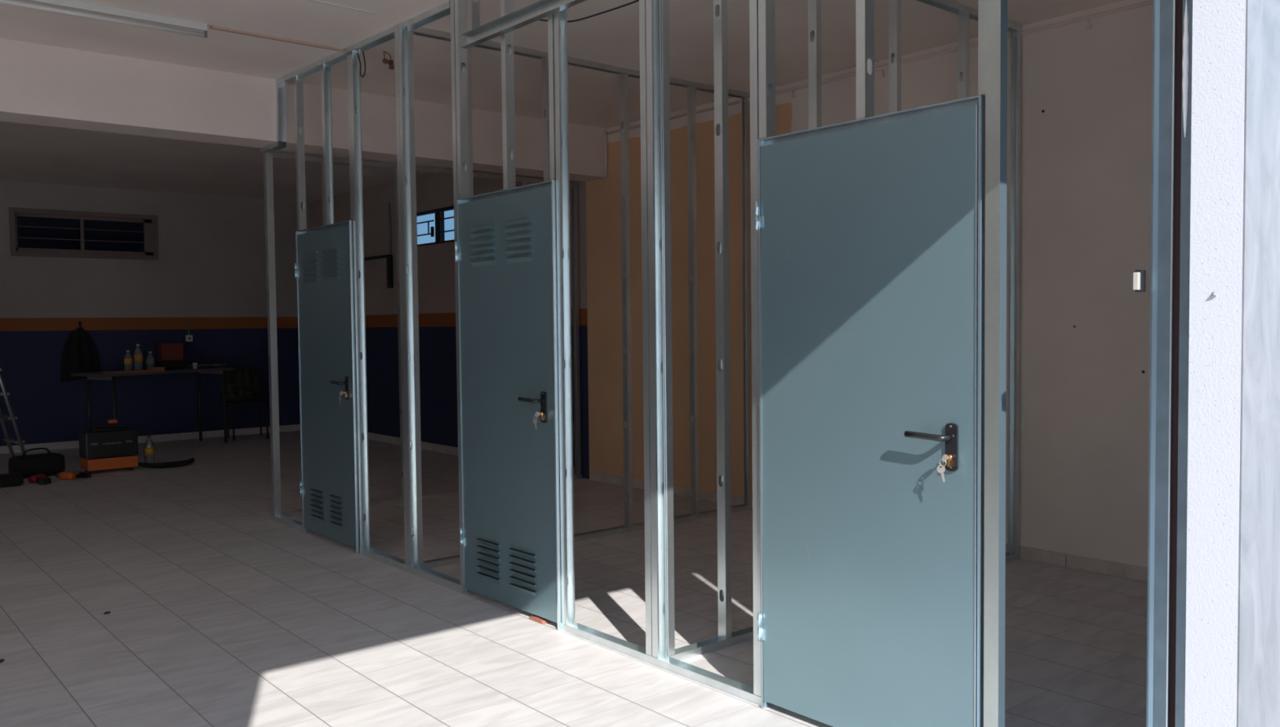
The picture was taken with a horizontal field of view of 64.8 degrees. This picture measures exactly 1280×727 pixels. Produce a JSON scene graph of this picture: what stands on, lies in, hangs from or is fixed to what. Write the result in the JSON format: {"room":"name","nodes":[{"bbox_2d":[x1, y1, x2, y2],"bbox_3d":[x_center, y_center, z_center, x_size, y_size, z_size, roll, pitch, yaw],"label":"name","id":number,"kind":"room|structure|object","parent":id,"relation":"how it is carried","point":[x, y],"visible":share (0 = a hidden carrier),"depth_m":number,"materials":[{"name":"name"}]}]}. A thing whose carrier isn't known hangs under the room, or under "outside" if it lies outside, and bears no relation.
{"room":"building under renovation","nodes":[
{"label":"building under renovation","id":0,"kind":"room"},
{"bbox_2d":[0,180,310,449],"bbox_3d":[-8.893,-0.454,10.150,11.430,3.093,0.200,-3,3,-40],"label":"wall","id":1,"kind":"structure","parent":0,"point":[210,271],"depth_m":12.45,"materials":[{"name":"paint"}]},
{"bbox_2d":[8,207,159,260],"bbox_3d":[-6.591,-1.526,12.005,1.570,0.550,0.138,-3,3,-40],"label":"window","id":2,"kind":"structure","parent":1,"relation":"in","point":[41,234],"depth_m":11.97,"materials":[{"name":"brown"}]},
{"bbox_2d":[185,320,192,342],"bbox_3d":[-5.684,-0.415,12.718,0.080,0.275,0.036,-3,3,-40],"label":"wall socket","id":3,"kind":"object","parent":1,"relation":"attached to","point":[188,338],"visible":1,"depth_m":12.71,"materials":[{"name":"grey plastic"}]},
{"bbox_2d":[0,424,573,475],"bbox_3d":[-6.885,1.120,7.868,11.420,0.085,5.950,-3,3,-40],"label":"baseboard","id":4,"kind":"structure","parent":1,"relation":"attached to","point":[174,437],"depth_m":12.38,"materials":[{"name":"wood"}]},
{"bbox_2d":[0,0,1124,202],"bbox_3d":[-4.849,-1.953,5.296,11.830,0.200,12.762,-3,3,-40],"label":"ceiling","id":5,"kind":"structure","parent":0,"point":[29,153],"depth_m":6.27,"materials":[{"name":"paint"}]},
{"bbox_2d":[0,0,207,37],"bbox_3d":[-2.878,-1.832,5.228,1.221,0.076,0.036,-3,3,-40],"label":"fluorescent light","id":6,"kind":"object","parent":5,"relation":"attached to","point":[72,4],"visible":1,"depth_m":5.32,"materials":[{"name":"grey plastic"}]},
{"bbox_2d":[210,25,341,51],"bbox_3d":[-2.114,-1.898,5.901,0.760,0.014,0.030,-3,3,-40],"label":"cable cover","id":7,"kind":"object","parent":5,"relation":"attached to","point":[212,27],"visible":1,"depth_m":5.88,"materials":[{"name":"beige plastic"}]},
{"bbox_2d":[306,0,377,14],"bbox_3d":[-1.588,-1.885,5.320,0.430,0.005,0.014,-3,3,-40],"label":"cable cover","id":8,"kind":"object","parent":5,"relation":"attached to","point":[315,1],"visible":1,"depth_m":5.33,"materials":[{"name":"grey plastic"}]},
{"bbox_2d":[275,0,450,85],"bbox_3d":[-1.717,-1.899,6.096,0.061,0.034,2.208,-3,3,-43],"label":"metal track","id":9,"kind":"object","parent":5,"relation":"attached to","point":[443,10],"visible":0.8,"depth_m":5.96,"materials":[{"name":"metal"}]},
{"bbox_2d":[382,51,394,69],"bbox_3d":[-1.550,-1.869,6.222,0.080,0.113,0.064,-3,3,-40],"label":"connectors","id":10,"kind":"object","parent":5,"relation":"hanging from","point":[390,62],"visible":1,"depth_m":6.21,"materials":[{"name":"brown metal"}]},
{"bbox_2d":[408,25,750,98],"bbox_3d":[-0.261,-1.933,6.578,2.772,0.034,0.053,-3,3,-40],"label":"metal track","id":11,"kind":"object","parent":5,"relation":"attached to","point":[424,32],"visible":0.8,"depth_m":6.46,"materials":[{"name":"metal"}]},
{"bbox_2d":[915,0,1022,31],"bbox_3d":[1.130,-1.883,4.938,2.772,0.034,0.053,-3,3,-40],"label":"metal track","id":12,"kind":"object","parent":5,"relation":"attached to","point":[949,6],"visible":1,"depth_m":5.42,"materials":[{"name":"metal"}]},
{"bbox_2d":[0,431,1147,726],"bbox_3d":[-4.815,1.313,5.425,11.830,0.150,12.762,-3,3,-40],"label":"floor","id":13,"kind":"structure","parent":0,"point":[224,613],"depth_m":4.77,"materials":[{"name":"tile"}]},
{"bbox_2d":[0,472,23,488],"bbox_3d":[-5.662,1.048,9.067,0.200,0.110,0.160,-3,3,-40],"label":"pouch","id":14,"kind":"object","parent":13,"relation":"on","point":[16,479],"visible":1,"depth_m":9.02,"materials":[{"name":"black fabric"}]},
{"bbox_2d":[0,368,26,457],"bbox_3d":[-6.746,0.188,10.219,0.450,1.769,0.860,1,3,41],"label":"step ladder","id":15,"kind":"object","parent":13,"relation":"on","point":[3,393],"visible":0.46,"depth_m":10.36,"materials":[{"name":"silver metal"}]},
{"bbox_2d":[8,448,65,478],"bbox_3d":[-5.795,0.946,9.699,0.260,0.266,0.440,1,3,38],"label":"tool bag","id":16,"kind":"object","parent":13,"relation":"on","point":[49,464],"visible":0.94,"depth_m":9.61,"materials":[{"name":"black fabric"}]},
{"bbox_2d":[27,474,51,484],"bbox_3d":[-5.457,1.054,9.270,0.206,0.073,0.290,0,2,10],"label":"drill","id":17,"kind":"object","parent":13,"relation":"on","point":[42,479],"visible":1,"depth_m":9.18,"materials":[{"name":"red plastic"}]},
{"bbox_2d":[51,471,91,479],"bbox_3d":[-5.353,1.045,9.478,0.290,0.073,0.206,0,2,14],"label":"drill","id":18,"kind":"object","parent":13,"relation":"on","point":[64,475],"visible":1,"depth_m":9.40,"materials":[{"name":"orange plastic"}]},
{"bbox_2d":[78,423,137,474],"bbox_3d":[-5.249,0.828,9.974,0.470,0.468,0.270,-3,3,-43],"label":"box","id":19,"kind":"object","parent":13,"relation":"on","point":[104,448],"visible":0.99,"depth_m":9.87,"materials":[{"name":"black plastic"}]},
{"bbox_2d":[144,435,154,462],"bbox_3d":[-4.998,0.888,10.281,0.092,0.320,0.090,-3,3,-40],"label":"bottle","id":20,"kind":"object","parent":13,"relation":"on","point":[148,445],"visible":0.77,"depth_m":10.25,"materials":[{"name":"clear plastic"}]},
{"bbox_2d":[71,367,234,443],"bbox_3d":[-5.639,0.537,11.799,0.600,0.915,1.660,1,3,31],"label":"work table","id":21,"kind":"object","parent":13,"relation":"on","point":[90,375],"visible":0.88,"depth_m":11.61,"materials":[{"name":"grey"}]},
{"bbox_2d":[101,369,152,373],"bbox_3d":[-5.731,0.091,11.286,0.200,0.018,0.480,1,3,35],"label":"wooden board","id":22,"kind":"object","parent":21,"relation":"on","point":[138,371],"visible":1,"depth_m":11.21,"materials":[{"name":"brown wood"}]},
{"bbox_2d":[124,351,132,370],"bbox_3d":[-5.831,-0.028,11.503,0.086,0.240,0.084,-3,3,-40],"label":"bottle","id":23,"kind":"object","parent":21,"relation":"on","point":[127,358],"visible":0.82,"depth_m":11.47,"materials":[{"name":"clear plastic"}]},
{"bbox_2d":[133,344,142,370],"bbox_3d":[-5.758,-0.067,11.586,0.094,0.310,0.092,-3,3,-40],"label":"bottle","id":24,"kind":"object","parent":21,"relation":"on","point":[138,355],"visible":0.82,"depth_m":11.55,"materials":[{"name":"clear plastic"}]},
{"bbox_2d":[146,351,154,369],"bbox_3d":[-5.693,-0.028,11.735,0.086,0.220,0.084,-3,3,-40],"label":"bottle","id":25,"kind":"object","parent":21,"relation":"on","point":[149,359],"visible":0.8,"depth_m":11.70,"materials":[{"name":"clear plastic"}]},
{"bbox_2d":[155,360,185,369],"bbox_3d":[-5.589,0.015,12.031,0.290,0.108,0.200,-3,3,-40],"label":"case","id":26,"kind":"object","parent":21,"relation":"on","point":[171,364],"visible":0.83,"depth_m":11.96,"materials":[{"name":"black fabric"}]},
{"bbox_2d":[157,342,183,360],"bbox_3d":[-5.611,-0.142,12.065,0.240,0.200,0.180,-3,3,-40],"label":"cardboard box","id":27,"kind":"object","parent":26,"relation":"on","point":[175,351],"visible":1,"depth_m":11.99,"materials":[{"name":"red cardboard"}]},
{"bbox_2d":[185,363,226,367],"bbox_3d":[-5.282,0.021,12.290,0.262,0.032,0.402,1,3,33],"label":"sheet","id":28,"kind":"object","parent":21,"relation":"on","point":[215,364],"visible":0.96,"depth_m":12.23,"materials":[{"name":"grey paper"}]},
{"bbox_2d":[138,457,194,468],"bbox_3d":[-4.769,1.018,10.225,0.533,0.062,0.192,-3,3,-40],"label":"hose","id":29,"kind":"object","parent":13,"relation":"on","point":[176,464],"visible":1,"depth_m":10.13,"materials":[{"name":"black rubber"}]},
{"bbox_2d":[225,369,268,440],"bbox_3d":[-4.992,0.517,12.819,0.422,0.862,0.442,-2,3,-32],"label":"folding chair","id":30,"kind":"object","parent":13,"relation":"on","point":[260,402],"visible":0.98,"depth_m":12.77,"materials":[{"name":"black plastic"}]},
{"bbox_2d":[220,367,258,401],"bbox_3d":[-5.100,0.269,12.862,0.460,0.439,0.118,-2,3,-32],"label":"jacket","id":31,"kind":"object","parent":30,"relation":"on","point":[242,384],"visible":0.89,"depth_m":12.85,"materials":[{"name":"fabric"}]},
{"bbox_2d":[270,514,302,531],"bbox_3d":[-2.487,1.127,7.172,0.053,0.034,0.630,-3,3,-40],"label":"metal track","id":32,"kind":"object","parent":13,"relation":"on","point":[289,522],"visible":0.83,"depth_m":7.18,"materials":[{"name":"metal"}]},
{"bbox_2d":[262,151,281,517],"bbox_3d":[-2.677,-0.198,7.351,0.049,2.668,0.049,-3,3,-40],"label":"stud","id":33,"kind":"object","parent":32,"relation":"on","point":[268,158],"visible":0.97,"depth_m":7.33,"materials":[{"name":"metal"}]},
{"bbox_2d":[294,220,364,553],"bbox_3d":[-2.043,0.139,6.534,0.111,2.050,0.872,-3,3,-40],"label":"door","id":34,"kind":"structure","parent":13,"relation":"on","point":[324,266],"depth_m":6.50,"materials":[{"name":"metal"}]},
{"bbox_2d":[293,75,306,230],"bbox_3d":[-2.292,-1.417,6.810,0.049,1.032,0.036,-3,3,-40],"label":"stud","id":35,"kind":"object","parent":34,"relation":"on","point":[298,84],"visible":0.95,"depth_m":6.80,"materials":[{"name":"metal"}]},
{"bbox_2d":[302,251,318,283],"bbox_3d":[-2.172,-0.633,6.644,0.016,0.196,0.222,-3,3,-40],"label":"vent","id":36,"kind":"object","parent":34,"relation":"attached to","point":[310,259],"depth_m":6.64,"materials":[{"name":"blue metal"}]},
{"bbox_2d":[309,488,324,521],"bbox_3d":[-2.143,0.941,6.692,0.016,0.196,0.200,-3,3,-40],"label":"vent","id":37,"kind":"object","parent":34,"relation":"attached to","point":[317,495],"depth_m":6.69,"materials":[{"name":"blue metal"}]},
{"bbox_2d":[320,63,333,225],"bbox_3d":[-2.001,-1.405,6.467,0.049,1.030,0.036,-3,3,-40],"label":"stud","id":38,"kind":"object","parent":34,"relation":"on","point":[326,72],"visible":0.93,"depth_m":6.47,"materials":[{"name":"metal"}]},
{"bbox_2d":[321,248,338,280],"bbox_3d":[-1.965,-0.626,6.401,0.016,0.196,0.220,-3,3,-40],"label":"vent","id":39,"kind":"object","parent":34,"relation":"attached to","point":[330,256],"depth_m":6.40,"materials":[{"name":"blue metal"}]},
{"bbox_2d":[328,494,342,528],"bbox_3d":[-1.947,0.948,6.461,0.016,0.196,0.176,-3,3,-40],"label":"vent","id":40,"kind":"object","parent":34,"relation":"attached to","point":[335,506],"depth_m":6.46,"materials":[{"name":"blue metal"}]},
{"bbox_2d":[346,52,358,219],"bbox_3d":[-1.749,-1.394,6.170,0.049,1.026,0.036,-3,3,-40],"label":"stud","id":41,"kind":"object","parent":34,"relation":"on","point":[348,53],"visible":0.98,"depth_m":6.15,"materials":[{"name":"metal"}]},
{"bbox_2d":[360,547,462,592],"bbox_3d":[-1.307,1.169,5.780,0.053,0.034,1.254,-3,3,-40],"label":"metal track","id":42,"kind":"object","parent":13,"relation":"on","point":[448,581],"visible":0.83,"depth_m":5.71,"materials":[{"name":"metal"}]},
{"bbox_2d":[349,48,370,551],"bbox_3d":[-1.714,-0.367,6.181,0.049,3.080,0.036,-3,3,-40],"label":"stud","id":43,"kind":"object","parent":42,"relation":"on","point":[355,81],"visible":1,"depth_m":6.18,"materials":[{"name":"metal"}]},
{"bbox_2d":[394,26,413,565],"bbox_3d":[-1.333,-0.350,5.732,0.049,3.072,0.036,-3,3,-40],"label":"stud","id":44,"kind":"object","parent":42,"relation":"on","point":[396,28],"visible":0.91,"depth_m":5.72,"materials":[{"name":"metal"}]},
{"bbox_2d":[397,25,418,569],"bbox_3d":[-1.308,-0.349,5.703,0.049,3.072,0.036,-3,3,-40],"label":"stud","id":45,"kind":"object","parent":42,"relation":"on","point":[402,33],"visible":1,"depth_m":5.70,"materials":[{"name":"metal"}]},
{"bbox_2d":[449,0,464,586],"bbox_3d":[-0.931,-0.333,5.259,0.049,3.066,0.036,-3,3,-40],"label":"stud","id":46,"kind":"object","parent":42,"relation":"on","point":[451,2],"visible":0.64,"depth_m":5.23,"materials":[{"name":"metal"}]},
{"bbox_2d":[280,475,582,517],"bbox_3d":[-1.597,1.073,8.306,2.764,0.034,0.053,-3,3,-40],"label":"metal track","id":47,"kind":"object","parent":13,"relation":"on","point":[437,495],"visible":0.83,"depth_m":8.01,"materials":[{"name":"metal"}]},
{"bbox_2d":[321,161,329,226],"bbox_3d":[-2.351,-0.212,7.627,0.036,2.668,0.049,-3,3,-40],"label":"stud","id":48,"kind":"object","parent":47,"relation":"on","point":[322,180],"visible":0.16,"depth_m":7.58,"materials":[{"name":"metal"}]},
{"bbox_2d":[395,168,404,497],"bbox_3d":[-1.893,-0.232,8.014,0.036,2.668,0.049,-3,3,-40],"label":"stud","id":49,"kind":"object","parent":47,"relation":"on","point":[396,170],"visible":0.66,"depth_m":8.01,"materials":[{"name":"metal"}]},
{"bbox_2d":[571,186,581,475],"bbox_3d":[-0.577,-0.290,9.128,0.036,2.668,0.049,-3,3,-40],"label":"stud","id":50,"kind":"object","parent":47,"relation":"on","point":[574,188],"visible":1,"depth_m":9.12,"materials":[{"name":"metal"}]},
{"bbox_2d":[454,179,568,631],"bbox_3d":[-0.663,0.189,4.907,0.111,2.050,0.866,-3,3,-40],"label":"door","id":51,"kind":"structure","parent":13,"relation":"on","point":[505,246],"depth_m":4.87,"materials":[{"name":"metal"}]},
{"bbox_2d":[454,0,469,198],"bbox_3d":[-0.915,-1.358,5.186,0.049,1.013,0.036,-3,3,-40],"label":"stud","id":52,"kind":"object","parent":51,"relation":"on","point":[460,22],"visible":0.97,"depth_m":5.17,"materials":[{"name":"metal"}]},
{"bbox_2d":[469,224,494,266],"bbox_3d":[-0.783,-0.583,5.007,0.016,0.196,0.217,-3,3,-40],"label":"vent","id":53,"kind":"object","parent":51,"relation":"attached to","point":[482,237],"depth_m":5.01,"materials":[{"name":"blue metal"}]},
{"bbox_2d":[475,538,500,583],"bbox_3d":[-0.763,0.991,5.064,0.016,0.196,0.209,-3,3,-40],"label":"vent","id":54,"kind":"object","parent":51,"relation":"attached to","point":[487,550],"depth_m":5.07,"materials":[{"name":"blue metal"}]},
{"bbox_2d":[500,0,515,189],"bbox_3d":[-0.635,-1.345,4.857,0.049,1.009,0.036,-3,3,-40],"label":"stud","id":55,"kind":"object","parent":51,"relation":"on","point":[506,6],"visible":0.95,"depth_m":4.85,"materials":[{"name":"metal"}]},
{"bbox_2d":[538,0,639,22],"bbox_3d":[-0.290,-1.617,4.493,0.014,0.221,1.143,-3,3,-41],"label":"cable","id":56,"kind":"object","parent":55,"relation":"hanging from","point":[636,1],"visible":0.49,"depth_m":4.36,"materials":[{"name":"black plastic"}]},
{"bbox_2d":[503,218,531,263],"bbox_3d":[-0.576,-0.576,4.763,0.016,0.196,0.213,-3,3,-40],"label":"vent","id":57,"kind":"object","parent":51,"relation":"attached to","point":[517,232],"depth_m":4.77,"materials":[{"name":"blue metal"}]},
{"bbox_2d":[507,548,536,596],"bbox_3d":[-0.563,0.998,4.829,0.016,0.196,0.218,-3,3,-40],"label":"vent","id":58,"kind":"object","parent":51,"relation":"attached to","point":[522,562],"depth_m":4.83,"materials":[{"name":"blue metal"}]},
{"bbox_2d":[547,13,562,180],"bbox_3d":[-0.383,-1.299,4.561,0.049,0.935,0.036,-3,3,-40],"label":"stud","id":59,"kind":"object","parent":51,"relation":"on","point":[550,18],"visible":0.56,"depth_m":4.55,"materials":[{"name":"metal"}]},
{"bbox_2d":[528,615,548,624],"bbox_3d":[-0.478,1.209,4.769,0.035,0.018,0.115,-3,3,-40],"label":"scrap","id":60,"kind":"object","parent":13,"relation":"on","point":[536,619],"visible":0.94,"depth_m":4.75,"materials":[{"name":"brown"}]},
{"bbox_2d":[418,504,751,568],"bbox_3d":[-0.232,1.122,6.696,2.764,0.034,0.053,-3,3,-40],"label":"metal track","id":61,"kind":"object","parent":13,"relation":"on","point":[438,562],"visible":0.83,"depth_m":6.73,"materials":[{"name":"metal"}]},
{"bbox_2d":[404,26,423,564],"bbox_3d":[-1.291,-0.360,5.752,0.036,3.090,0.049,-3,3,-40],"label":"stud","id":62,"kind":"object","parent":61,"relation":"on","point":[411,33],"visible":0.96,"depth_m":5.74,"materials":[{"name":"metal"}]},
{"bbox_2d":[466,47,473,196],"bbox_3d":[-1.007,-0.372,5.993,0.036,3.090,0.049,-3,3,-40],"label":"stud","id":63,"kind":"object","parent":61,"relation":"on","point":[468,51],"visible":0.06,"depth_m":5.94,"materials":[{"name":"metal"}]},
{"bbox_2d":[542,57,550,182],"bbox_3d":[-0.568,-0.392,6.364,0.036,3.090,0.049,-3,3,-40],"label":"stud","id":64,"kind":"object","parent":61,"relation":"on","point":[544,60],"visible":0.14,"depth_m":6.30,"materials":[{"name":"metal"}]},
{"bbox_2d":[619,72,633,527],"bbox_3d":[-0.092,-0.413,6.768,0.036,3.090,0.049,-3,3,-40],"label":"stud","id":65,"kind":"object","parent":61,"relation":"on","point":[624,77],"visible":1,"depth_m":6.75,"materials":[{"name":"metal"}]},
{"bbox_2d":[687,85,698,515],"bbox_3d":[0.378,-0.433,7.165,0.036,3.090,0.049,-3,3,-40],"label":"stud","id":66,"kind":"object","parent":61,"relation":"on","point":[691,129],"visible":1,"depth_m":7.15,"materials":[{"name":"metal"}]},
{"bbox_2d":[741,96,751,506],"bbox_3d":[0.797,-0.452,7.520,0.036,3.090,0.049,-3,3,-40],"label":"stud","id":67,"kind":"object","parent":61,"relation":"on","point":[745,105],"visible":1,"depth_m":7.52,"materials":[{"name":"metal"}]},
{"bbox_2d":[560,622,760,706],"bbox_3d":[0.059,1.218,4.170,0.053,0.034,1.245,-3,3,-40],"label":"metal track","id":68,"kind":"object","parent":13,"relation":"on","point":[738,690],"visible":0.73,"depth_m":4.08,"materials":[{"name":"metal"}]},
{"bbox_2d":[553,8,575,627],"bbox_3d":[-0.342,-0.273,4.567,0.049,2.988,0.036,-3,3,-40],"label":"stud","id":69,"kind":"object","parent":68,"relation":"on","point":[560,18],"visible":0.99,"depth_m":4.57,"materials":[{"name":"metal"}]},
{"bbox_2d":[639,0,652,657],"bbox_3d":[0.039,-0.274,4.116,0.049,3.018,0.036,-3,3,-40],"label":"stud","id":70,"kind":"object","parent":68,"relation":"on","point":[642,2],"visible":0.58,"depth_m":4.10,"materials":[{"name":"metal"}]},
{"bbox_2d":[645,0,666,662],"bbox_3d":[0.065,-0.273,4.086,0.049,3.018,0.036,-3,3,-40],"label":"stud","id":71,"kind":"object","parent":68,"relation":"on","point":[653,22],"visible":0.99,"depth_m":4.09,"materials":[{"name":"metal"}]},
{"bbox_2d":[749,0,766,697],"bbox_3d":[0.432,-0.260,3.652,0.049,3.018,0.036,-3,3,-40],"label":"stud","id":72,"kind":"object","parent":68,"relation":"on","point":[753,4],"visible":0.46,"depth_m":3.64,"materials":[{"name":"metal"}]},
{"bbox_2d":[669,551,1019,661],"bbox_3d":[1.159,1.172,5.056,2.764,0.034,0.053,-3,3,-40],"label":"metal track","id":73,"kind":"object","parent":13,"relation":"on","point":[692,651],"visible":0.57,"depth_m":4.34,"materials":[{"name":"metal"}]},
{"bbox_2d":[660,0,675,657],"bbox_3d":[0.099,-0.310,4.113,0.036,3.090,0.049,-3,3,-40],"label":"stud","id":74,"kind":"object","parent":73,"relation":"on","point":[664,16],"visible":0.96,"depth_m":4.10,"materials":[{"name":"metal"}]},
{"bbox_2d":[713,0,732,641],"bbox_3d":[0.353,-0.321,4.327,0.036,3.090,0.049,-3,3,-40],"label":"stud","id":75,"kind":"object","parent":73,"relation":"on","point":[720,47],"visible":1,"depth_m":4.32,"materials":[{"name":"metal"}]},
{"bbox_2d":[808,0,822,128],"bbox_3d":[0.823,-0.342,4.724,0.036,3.090,0.049,-3,3,-40],"label":"stud","id":76,"kind":"object","parent":73,"relation":"on","point":[815,96],"visible":0.16,"depth_m":4.67,"materials":[{"name":"metal"}]},
{"bbox_2d":[888,0,901,113],"bbox_3d":[1.295,-0.362,5.125,0.036,3.090,0.049,-3,3,-40],"label":"stud","id":77,"kind":"object","parent":73,"relation":"on","point":[895,6],"visible":0.16,"depth_m":5.06,"materials":[{"name":"metal"}]},
{"bbox_2d":[957,8,969,99],"bbox_3d":[1.768,-0.383,5.525,0.036,3.090,0.049,-3,3,-40],"label":"stud","id":78,"kind":"object","parent":73,"relation":"on","point":[963,18],"visible":0.15,"depth_m":5.46,"materials":[{"name":"metal"}]},
{"bbox_2d":[1008,27,1021,555],"bbox_3d":[2.179,-0.401,5.872,0.036,3.090,0.049,-3,3,-40],"label":"stud","id":79,"kind":"object","parent":73,"relation":"on","point":[1015,42],"visible":0.98,"depth_m":5.87,"materials":[{"name":"metal"}]},
{"bbox_2d":[755,94,985,726],"bbox_3d":[0.708,0.238,3.290,0.111,2.050,0.888,-3,3,-40],"label":"door","id":80,"kind":"structure","parent":13,"relation":"on","point":[871,229],"depth_m":3.25,"materials":[{"name":"metal"}]},
{"bbox_2d":[758,0,775,138],"bbox_3d":[0.449,-1.284,3.580,0.049,0.965,0.036,-3,3,-40],"label":"stud","id":81,"kind":"object","parent":80,"relation":"on","point":[766,46],"visible":0.94,"depth_m":3.58,"materials":[{"name":"metal"}]},
{"bbox_2d":[855,0,874,119],"bbox_3d":[0.725,-1.274,3.254,0.049,0.965,0.036,-3,3,-40],"label":"stud","id":82,"kind":"object","parent":80,"relation":"on","point":[864,8],"visible":0.94,"depth_m":3.25,"materials":[{"name":"metal"}]},
{"bbox_2d":[937,454,948,482],"bbox_3d":[0.915,0.311,3.017,0.053,0.082,0.030,-3,3,-40],"label":"keys","id":83,"kind":"object","parent":80,"relation":"in","point":[945,457],"visible":1,"depth_m":3.00,"materials":[{"name":"silver metal"}]},
{"bbox_2d":[977,0,986,94],"bbox_3d":[1.008,-1.264,2.920,0.049,0.965,0.036,-3,3,-40],"label":"stud","id":84,"kind":"object","parent":80,"relation":"on","point":[981,3],"visible":0.22,"depth_m":2.92,"materials":[{"name":"metal"}]},
{"bbox_2d":[983,0,1007,726],"bbox_3d":[1.026,-0.237,2.913,0.037,3.018,0.047,-3,3,-40],"label":"stud","id":85,"kind":"object","parent":13,"relation":"on","point":[996,11],"visible":1,"depth_m":2.91,"materials":[{"name":"metal"}]},
{"bbox_2d":[460,0,586,48],"bbox_3d":[0.060,-1.574,3.953,0.040,0.078,2.925,-3,3,-40],"label":"metal rail","id":86,"kind":"object","parent":85,"relation":"attached to","point":[539,10],"visible":1,"depth_m":4.72,"materials":[{"name":"metal"}]},
{"bbox_2d":[467,0,479,31],"bbox_3d":[-0.833,-1.739,5.071,0.049,0.168,0.036,-3,3,-40],"label":"stud","id":87,"kind":"object","parent":86,"relation":"on","point":[473,8],"visible":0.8,"depth_m":5.07,"materials":[{"name":"metal"}]},
{"bbox_2d":[309,0,1153,568],"bbox_3d":[-0.396,-0.502,9.117,0.200,3.093,12.762,-3,3,-40],"label":"wall","id":88,"kind":"structure","parent":0,"point":[1086,160],"depth_m":5.86,"materials":[{"name":"paint"}]},
{"bbox_2d":[260,141,286,153],"bbox_3d":[-2.556,-1.506,7.037,0.061,0.034,0.356,-2,3,-39],"label":"metal track","id":89,"kind":"object","parent":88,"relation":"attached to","point":[273,147],"visible":1,"depth_m":7.02,"materials":[{"name":"metal"}]},
{"bbox_2d":[275,84,286,142],"bbox_3d":[-2.452,-1.713,6.900,0.067,0.384,0.034,-3,3,-40],"label":"metal track","id":90,"kind":"object","parent":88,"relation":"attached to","point":[281,91],"visible":1,"depth_m":6.91,"materials":[{"name":"metal"}]},
{"bbox_2d":[0,38,607,182],"bbox_3d":[-4.747,-1.639,5.191,11.430,0.421,0.319,-3,3,-40],"label":"beam","id":91,"kind":"structure","parent":88,"relation":"attached to","point":[42,85],"depth_m":6.68,"materials":[{"name":"paint"}]},
{"bbox_2d":[364,203,393,288],"bbox_3d":[-3.212,-1.399,12.198,0.046,1.000,0.880,-3,3,-40],"label":"bracket","id":92,"kind":"object","parent":88,"relation":"attached to","point":[388,257],"visible":0.97,"depth_m":11.88,"materials":[{"name":"black metal"}]},
{"bbox_2d":[271,151,579,186],"bbox_3d":[-1.621,-1.562,8.204,2.772,0.034,0.053,-3,3,-40],"label":"metal track","id":93,"kind":"object","parent":88,"relation":"attached to","point":[275,154],"visible":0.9,"depth_m":7.94,"materials":[{"name":"metal"}]},
{"bbox_2d":[416,205,454,246],"bbox_3d":[-2.170,-1.511,11.098,0.080,0.390,1.700,-3,3,-40],"label":"window","id":94,"kind":"structure","parent":88,"relation":"in","point":[436,226],"depth_m":11.18,"materials":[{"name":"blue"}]},
{"bbox_2d":[604,130,606,176],"bbox_3d":[-0.298,-1.818,8.732,0.022,0.390,0.020,-1,2,-18],"label":"conduit","id":95,"kind":"object","parent":88,"relation":"attached to","point":[605,131],"visible":1,"depth_m":8.72,"materials":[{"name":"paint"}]},
{"bbox_2d":[591,471,1147,581],"bbox_3d":[1.539,1.083,6.752,0.009,0.072,6.102,-3,3,-40],"label":"baseboard","id":96,"kind":"structure","parent":88,"relation":"attached to","point":[1135,572],"depth_m":5.78,"materials":[{"name":"tile"}]},
{"bbox_2d":[606,0,1153,134],"bbox_3d":[1.598,-1.895,6.515,0.025,0.070,5.816,-3,3,-40],"label":"conduit","id":97,"kind":"object","parent":88,"relation":"attached to","point":[1088,26],"visible":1,"depth_m":6.20,"materials":[{"name":"metal"}]},
{"bbox_2d":[1184,0,1245,726],"bbox_3d":[-0.780,-0.261,0.578,11.830,3.293,0.227,-3,3,-40],"label":"wall","id":98,"kind":"structure","parent":0,"point":[1219,26],"depth_m":2.26,"materials":[{"name":"white paint"}]},
{"bbox_2d":[1146,0,1192,726],"bbox_3d":[1.274,0.082,2.411,0.051,2.420,0.090,-3,3,-40],"label":"guide","id":99,"kind":"object","parent":98,"relation":"attached to","point":[1171,187],"visible":0.97,"depth_m":2.40,"materials":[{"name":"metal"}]},
{"bbox_2d":[1133,270,1146,292],"bbox_3d":[1.195,-0.198,2.417,0.037,0.052,0.017,-3,3,-40],"label":"lock keeper","id":100,"kind":"object","parent":99,"relation":"attached to","point":[1139,276],"visible":1,"depth_m":2.41,"materials":[{"name":"silver metal"}]},
{"bbox_2d":[1182,0,1189,137],"bbox_3d":[1.266,-0.685,2.342,0.014,0.318,0.014,-3,3,-40],"label":"foam","id":101,"kind":"object","parent":99,"relation":"attached to","point":[1185,62],"visible":1,"depth_m":2.34,"materials":[{"name":"white"}]},
{"bbox_2d":[1236,0,1279,726],"bbox_3d":[1.181,-0.495,2.083,7.480,3.600,0.004,-3,3,-40],"label":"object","id":102,"kind":"structure","parent":98,"relation":"attached to","point":[1258,686],"depth_m":2.29,"materials":[{"name":"grey stone"}]},
{"bbox_3d":[-6.611,-0.461,11.921,0.024,0.080,0.052,-3,3,-40],"label":"wall hook","id":103,"kind":"object","parent":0,"visible":0},
{"bbox_2d":[60,328,100,382],"bbox_3d":[-6.579,-0.103,11.871,0.420,0.636,0.108,-3,3,-40],"label":"jacket","id":104,"kind":"object","parent":103,"relation":"hanging from","point":[79,354],"visible":0.9,"depth_m":11.84,"materials":[{"name":"black fabric"}]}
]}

